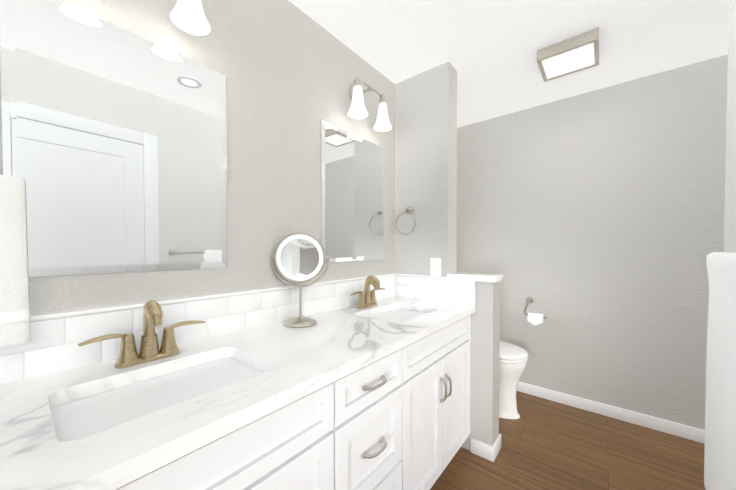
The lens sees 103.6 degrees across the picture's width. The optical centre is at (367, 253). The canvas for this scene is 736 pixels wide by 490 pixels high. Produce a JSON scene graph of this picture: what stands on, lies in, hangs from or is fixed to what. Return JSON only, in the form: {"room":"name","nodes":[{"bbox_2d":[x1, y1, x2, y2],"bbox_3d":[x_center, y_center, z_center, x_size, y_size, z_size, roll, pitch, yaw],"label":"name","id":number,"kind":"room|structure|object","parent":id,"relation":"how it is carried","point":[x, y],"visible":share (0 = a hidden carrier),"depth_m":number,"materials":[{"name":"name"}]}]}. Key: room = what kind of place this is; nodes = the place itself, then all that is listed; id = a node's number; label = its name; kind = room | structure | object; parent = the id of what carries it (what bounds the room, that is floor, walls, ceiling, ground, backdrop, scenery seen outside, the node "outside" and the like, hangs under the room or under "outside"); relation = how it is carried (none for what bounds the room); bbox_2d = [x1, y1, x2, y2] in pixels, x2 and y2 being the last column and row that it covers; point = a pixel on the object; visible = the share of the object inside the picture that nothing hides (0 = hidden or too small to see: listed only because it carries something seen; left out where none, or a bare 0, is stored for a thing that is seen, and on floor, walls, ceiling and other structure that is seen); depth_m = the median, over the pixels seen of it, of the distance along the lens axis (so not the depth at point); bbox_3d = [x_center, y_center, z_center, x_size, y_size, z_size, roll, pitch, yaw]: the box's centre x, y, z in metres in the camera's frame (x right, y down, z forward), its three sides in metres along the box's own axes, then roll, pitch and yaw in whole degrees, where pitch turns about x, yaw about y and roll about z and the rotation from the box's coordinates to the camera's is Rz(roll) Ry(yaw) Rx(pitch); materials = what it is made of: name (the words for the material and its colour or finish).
{"room":"bathroom","nodes":[
{"label":"bathroom","id":0,"kind":"room"},
{"bbox_2d":[0,0,394,316],"bbox_3d":[-0.518,0.003,1.340,0.120,2.440,4.390,1,1,39],"label":"wall","id":1,"kind":"structure","parent":0,"point":[290,71],"depth_m":1.29,"materials":[{"name":"grey paint"}]},
{"bbox_2d":[0,175,30,347],"bbox_3d":[-0.957,-0.061,0.640,0.080,0.575,0.267,1,1,39],"label":"towel","id":2,"kind":"object","parent":1,"relation":"attached to","point":[15,330],"visible":1,"depth_m":0.70,"materials":[{"name":"white fabric"}]},
{"bbox_2d":[0,0,227,276],"bbox_3d":[-0.748,-0.325,0.951,0.005,0.770,0.564,1,1,39],"label":"mirror","id":3,"kind":"object","parent":1,"relation":"attached to","point":[114,144],"visible":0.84,"depth_m":0.89,"materials":[{"name":"clear glass"}]},
{"bbox_2d":[170,0,209,34],"bbox_3d":[-0.685,-0.888,0.887,0.174,0.249,0.347,1,1,39],"label":"sconce","id":4,"kind":"object","parent":1,"relation":"attached to","point":[188,16],"visible":1,"depth_m":0.98,"materials":[{"name":"white glass"}]},
{"bbox_2d":[0,274,475,385],"bbox_3d":[-0.178,0.243,1.201,0.588,0.165,1.902,1,1,39],"label":"backsplash","id":5,"kind":"structure","parent":1,"relation":"attached to","point":[51,347],"depth_m":1.08,"materials":[{"name":"white tile"}]},
{"bbox_2d":[321,120,383,261],"bbox_3d":[-0.071,-0.339,1.782,0.005,0.770,0.570,1,1,39],"label":"mirror","id":6,"kind":"object","parent":1,"relation":"attached to","point":[352,197],"visible":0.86,"depth_m":1.74,"materials":[{"name":"clear glass"}]},
{"bbox_2d":[348,77,391,131],"bbox_3d":[-0.006,-0.902,1.720,0.174,0.249,0.347,1,1,39],"label":"sconce","id":7,"kind":"object","parent":1,"relation":"attached to","point":[357,110],"visible":1,"depth_m":1.67,"materials":[{"name":"white glass"}]},
{"bbox_2d":[395,61,499,450],"bbox_3d":[0.507,-0.007,1.957,0.690,2.440,0.140,1,1,39],"label":"wall","id":8,"kind":"structure","parent":0,"point":[426,145],"depth_m":1.91,"materials":[{"name":"grey paint"}]},
{"bbox_2d":[395,206,415,234],"bbox_3d":[0.273,-0.230,2.009,0.162,0.202,0.068,1,1,39],"label":"towel ring","id":9,"kind":"object","parent":8,"relation":"attached to","point":[409,210],"visible":1,"depth_m":2.00,"materials":[{"name":"silver metal"}]},
{"bbox_2d":[430,258,440,275],"bbox_3d":[0.446,0.088,1.912,0.075,0.118,0.008,1,1,39],"label":"switch plate","id":10,"kind":"object","parent":8,"relation":"attached to","point":[435,266],"visible":1,"depth_m":1.91,"materials":[{"name":"white plastic"}]},
{"bbox_2d":[447,272,503,282],"bbox_3d":[0.673,0.148,1.825,0.298,0.035,0.172,1,1,39],"label":"cap","id":11,"kind":"object","parent":8,"relation":"on","point":[492,278],"visible":1,"depth_m":1.76,"materials":[{"name":"stone"}]},
{"bbox_2d":[471,434,500,450],"bbox_3d":[0.572,1.169,2.023,0.673,0.085,0.013,1,1,39],"label":"baseboard","id":12,"kind":"structure","parent":8,"relation":"attached to","point":[497,444],"depth_m":1.75,"materials":[{"name":"white wood"}]},
{"bbox_2d":[289,0,728,127],"bbox_3d":[0.595,-1.252,0.413,2.990,0.100,4.390,1,1,39],"label":"ceiling","id":13,"kind":"structure","parent":0,"point":[487,49],"depth_m":1.65,"materials":[{"name":"white paint"}]},
{"bbox_2d":[536,27,598,81],"bbox_3d":[1.222,-1.193,1.767,0.294,0.062,0.294,1,1,39],"label":"ceiling light","id":14,"kind":"object","parent":13,"relation":"attached to","point":[575,54],"visible":1,"depth_m":1.72,"materials":[{"name":"silver metal"}]},
{"bbox_2d":[430,391,704,489],"bbox_3d":[0.595,1.288,0.455,2.990,0.100,4.390,1,1,39],"label":"floor","id":15,"kind":"structure","parent":0,"point":[546,444],"depth_m":1.73,"materials":[{"name":"brown wood"}]},
{"bbox_2d":[100,311,474,489],"bbox_3d":[-0.169,0.795,1.210,0.598,0.860,1.888,1,1,39],"label":"bathroom vanity","id":16,"kind":"object","parent":15,"relation":"on","point":[368,391],"depth_m":0.96,"materials":[{"name":"white wood"}]},
{"bbox_2d":[0,296,474,489],"bbox_3d":[-0.177,0.345,1.201,0.585,0.039,1.900,1,1,39],"label":"countertop","id":17,"kind":"structure","parent":16,"relation":"on","point":[40,449],"depth_m":0.71,"materials":[{"name":"white stone"}]},
{"bbox_2d":[78,300,205,366],"bbox_3d":[-0.658,0.236,0.884,0.124,0.188,0.318,1,1,39],"label":"faucet","id":18,"kind":"object","parent":17,"relation":"on","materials":[{"name":"gold metal"}]},
{"bbox_2d":[64,355,255,430],"bbox_3d":[-0.516,0.439,0.772,0.312,0.159,0.452,1,1,39],"label":"sink","id":19,"kind":"object","parent":17,"relation":"in","point":[95,408],"depth_m":0.78,"materials":[{"name":"white ceramic"}]},
{"bbox_2d":[269,232,330,327],"bbox_3d":[-0.311,0.111,1.334,0.211,0.422,0.197,1,1,39],"label":"makeup mirror","id":20,"kind":"object","parent":17,"relation":"on","point":[299,257],"visible":1,"depth_m":1.32,"materials":[{"name":"silver metal"}]},
{"bbox_2d":[350,275,384,306],"bbox_3d":[0.021,0.222,1.718,0.124,0.188,0.318,1,1,39],"label":"faucet","id":21,"kind":"object","parent":17,"relation":"on","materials":[{"name":"gold metal"}]},
{"bbox_2d":[376,307,419,318],"bbox_3d":[0.163,0.425,1.606,0.312,0.159,0.452,1,1,39],"label":"sink","id":22,"kind":"object","parent":17,"relation":"in","point":[393,312],"depth_m":1.72,"materials":[{"name":"white ceramic"}]},
{"bbox_2d":[499,341,527,418],"bbox_3d":[0.863,0.797,2.338,0.762,0.817,0.426,1,1,39],"label":"toilet","id":23,"kind":"object","parent":15,"relation":"on","point":[513,359],"visible":0.21,"depth_m":2.12,"materials":[{"name":"white ceramic"}]},
{"bbox_2d":[456,54,727,429],"bbox_3d":[1.989,-0.009,2.051,2.870,2.440,0.120,1,1,39],"label":"wall","id":24,"kind":"structure","parent":0,"point":[591,224],"depth_m":2.14,"materials":[{"name":"grey paint"}]},
{"bbox_2d":[524,297,545,325],"bbox_3d":[1.388,0.482,2.408,0.164,0.215,0.098,1,1,39],"label":"toilet paper holder","id":25,"kind":"object","parent":24,"relation":"attached to","point":[534,319],"visible":1,"depth_m":2.38,"materials":[{"name":"white paper"}]},
{"bbox_2d":[517,382,704,443],"bbox_3d":[1.900,1.169,2.056,2.750,0.085,0.016,1,1,39],"label":"baseboard","id":26,"kind":"structure","parent":24,"relation":"attached to","point":[684,431],"depth_m":2.11,"materials":[{"name":"white wood"}]},
{"bbox_2d":[724,0,735,252],"bbox_3d":[0.438,0.028,-0.122,0.120,2.440,3.090,1,1,39],"label":"wall","id":27,"kind":"structure","parent":0,"point":[730,214],"depth_m":1.06,"materials":[{"name":"grey paint"}]},
{"bbox_2d":[704,252,735,489],"bbox_3d":[0.985,0.391,0.725,0.094,0.795,0.766,1,1,39],"label":"towel","id":28,"kind":"object","parent":27,"relation":"attached to","point":[720,445],"visible":1,"depth_m":0.83,"materials":[{"name":"white fabric"}]}
]}

